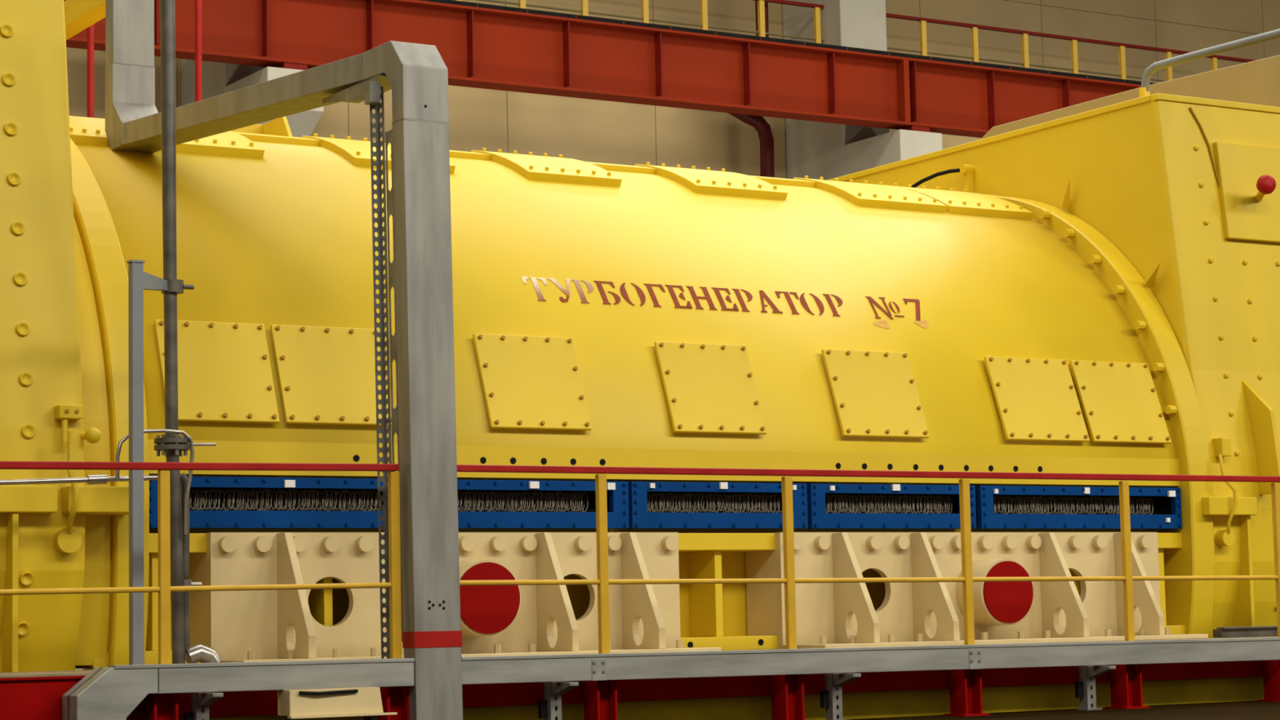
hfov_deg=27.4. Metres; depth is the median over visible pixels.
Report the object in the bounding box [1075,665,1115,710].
bracket
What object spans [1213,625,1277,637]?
channel
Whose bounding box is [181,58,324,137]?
concrete column
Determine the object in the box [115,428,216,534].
tube
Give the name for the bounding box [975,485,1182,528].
cooler
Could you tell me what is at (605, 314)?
turbogenerator
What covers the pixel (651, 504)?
cooler
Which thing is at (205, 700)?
bracket
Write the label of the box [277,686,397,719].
junction box
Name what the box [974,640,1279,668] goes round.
tray
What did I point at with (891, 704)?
wall
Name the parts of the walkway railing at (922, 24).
post, post, post, rod, post, post, post, post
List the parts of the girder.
crane rail, splice plate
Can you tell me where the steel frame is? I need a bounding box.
[105,0,462,719]
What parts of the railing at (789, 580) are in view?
post, post, rail, rail, post, post, post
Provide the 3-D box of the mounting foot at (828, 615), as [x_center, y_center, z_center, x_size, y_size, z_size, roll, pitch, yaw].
[2.368,1.576,18.161,3.323,0.770,0.900,2,-7,-31]
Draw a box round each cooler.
[149,476,384,528]
[457,479,629,528]
[628,481,808,528]
[806,483,976,528]
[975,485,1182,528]
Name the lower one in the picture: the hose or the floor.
the floor
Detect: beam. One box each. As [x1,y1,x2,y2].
[62,637,1279,719]
[63,0,105,39]
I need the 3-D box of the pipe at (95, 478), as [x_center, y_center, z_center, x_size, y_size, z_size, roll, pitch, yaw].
[-3.080,0.650,14.159,1.030,0.072,0.052,2,-7,-31]
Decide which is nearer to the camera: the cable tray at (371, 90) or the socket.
the cable tray at (371, 90)
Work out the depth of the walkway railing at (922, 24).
53.13 m
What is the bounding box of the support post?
[126,259,194,665]
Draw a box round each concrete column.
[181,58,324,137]
[782,0,942,180]
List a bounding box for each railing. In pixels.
[0,461,401,664]
[454,0,823,43]
[457,464,1279,653]
[885,13,1254,81]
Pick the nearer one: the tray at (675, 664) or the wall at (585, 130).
the tray at (675, 664)
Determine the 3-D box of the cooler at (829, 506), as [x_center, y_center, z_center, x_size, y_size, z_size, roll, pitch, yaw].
[1.694,1.009,18.008,1.397,0.302,0.228,2,-7,-31]
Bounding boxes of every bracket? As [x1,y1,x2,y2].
[183,692,223,719]
[537,681,578,719]
[819,673,861,719]
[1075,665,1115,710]
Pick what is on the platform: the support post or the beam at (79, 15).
the support post
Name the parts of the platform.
leg, leg, leg, deck plate, leg, leg, leg, leg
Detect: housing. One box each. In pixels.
[0,0,144,672]
[827,93,1279,637]
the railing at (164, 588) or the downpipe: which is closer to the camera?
the railing at (164, 588)
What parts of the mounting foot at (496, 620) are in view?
plate, plate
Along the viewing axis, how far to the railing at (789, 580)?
15.72 m
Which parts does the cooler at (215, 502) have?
plate, label plate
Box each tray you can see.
[157,662,414,693]
[322,75,391,658]
[461,657,598,684]
[598,647,974,679]
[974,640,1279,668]
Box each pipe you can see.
[0,474,157,484]
[87,24,93,117]
[154,0,221,663]
[195,0,202,102]
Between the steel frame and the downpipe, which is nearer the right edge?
the downpipe
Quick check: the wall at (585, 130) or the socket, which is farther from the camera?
the wall at (585, 130)
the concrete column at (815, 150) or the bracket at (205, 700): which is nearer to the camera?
the bracket at (205, 700)
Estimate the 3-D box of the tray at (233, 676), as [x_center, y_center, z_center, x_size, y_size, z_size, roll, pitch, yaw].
[-1.843,1.649,13.693,1.444,0.147,0.072,2,-7,-31]
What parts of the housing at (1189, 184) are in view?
raised panel, knob stem, rib plate, knob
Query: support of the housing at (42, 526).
attached to the turbogenerator
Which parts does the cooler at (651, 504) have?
label plate, plate, label plate, label plate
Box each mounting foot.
[183,532,721,662]
[745,532,1208,648]
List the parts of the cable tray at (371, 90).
bracket arm, head plate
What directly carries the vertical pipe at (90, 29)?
on the floor
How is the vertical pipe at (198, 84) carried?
on the floor
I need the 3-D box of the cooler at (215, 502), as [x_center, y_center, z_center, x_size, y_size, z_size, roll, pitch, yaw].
[-2.116,0.858,15.688,1.830,0.300,0.228,2,-7,-31]
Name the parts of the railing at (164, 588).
post, rail, rail, post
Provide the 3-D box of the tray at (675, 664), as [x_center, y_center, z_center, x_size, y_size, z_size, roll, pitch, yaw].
[0.889,1.768,15.354,2.663,0.151,0.072,2,-7,-31]
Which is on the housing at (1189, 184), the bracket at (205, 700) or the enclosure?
the enclosure
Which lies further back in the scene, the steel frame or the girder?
the girder
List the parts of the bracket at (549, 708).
arm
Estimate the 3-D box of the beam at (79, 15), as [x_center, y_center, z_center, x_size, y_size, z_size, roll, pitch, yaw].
[-3.761,-2.024,17.713,0.150,0.860,1.610,2,-7,-31]
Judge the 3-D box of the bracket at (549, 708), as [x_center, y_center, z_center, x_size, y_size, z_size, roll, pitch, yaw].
[-0.441,1.933,14.554,0.135,0.291,0.290,2,-7,-31]
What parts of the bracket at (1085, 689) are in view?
arm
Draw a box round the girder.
[63,0,1155,137]
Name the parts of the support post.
plate, post, arm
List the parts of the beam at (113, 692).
lid, joint plate, lid, joint plate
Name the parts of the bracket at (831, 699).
arm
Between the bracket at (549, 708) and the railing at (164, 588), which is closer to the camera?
the railing at (164, 588)
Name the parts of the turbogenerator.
crown, crown, lifting bracket, crown, crown, crown, crown, crown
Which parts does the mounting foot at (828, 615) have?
plate, plate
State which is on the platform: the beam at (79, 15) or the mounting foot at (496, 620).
the mounting foot at (496, 620)
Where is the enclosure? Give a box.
[980,54,1279,139]
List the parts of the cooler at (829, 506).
label plate, plate, label plate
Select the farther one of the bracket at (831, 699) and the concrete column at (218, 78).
the concrete column at (218, 78)
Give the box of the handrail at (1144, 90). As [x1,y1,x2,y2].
[1138,28,1279,97]
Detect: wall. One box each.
[66,0,1279,670]
[178,676,1264,719]
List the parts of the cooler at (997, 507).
label plate, label plate, label plate, label plate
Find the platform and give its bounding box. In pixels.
[0,635,1279,719]
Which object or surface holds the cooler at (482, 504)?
attached to the turbogenerator
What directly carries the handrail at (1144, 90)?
on the housing at (1189, 184)
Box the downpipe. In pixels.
[727,0,774,177]
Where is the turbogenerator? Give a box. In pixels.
[69,115,1214,668]
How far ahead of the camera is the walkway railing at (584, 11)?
48.94 m
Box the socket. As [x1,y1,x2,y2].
[1138,87,1150,97]
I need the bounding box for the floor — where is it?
[844,700,1279,719]
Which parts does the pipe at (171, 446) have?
drain leg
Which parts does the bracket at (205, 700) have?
arm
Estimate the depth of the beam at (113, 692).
14.73 m
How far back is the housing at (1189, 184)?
20.06 m
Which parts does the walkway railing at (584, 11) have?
post, post, post, post, post, rail, post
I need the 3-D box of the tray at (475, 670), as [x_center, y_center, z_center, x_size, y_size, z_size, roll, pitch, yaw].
[-0.615,1.702,14.439,0.860,0.145,0.072,2,-7,-31]
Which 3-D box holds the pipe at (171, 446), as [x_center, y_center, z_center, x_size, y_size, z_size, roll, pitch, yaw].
[-2.528,-0.266,14.648,0.378,3.961,0.196,2,-7,-31]
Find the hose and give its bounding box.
[911,164,974,192]
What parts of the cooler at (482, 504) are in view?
plate, label plate, label plate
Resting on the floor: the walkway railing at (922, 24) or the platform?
the platform

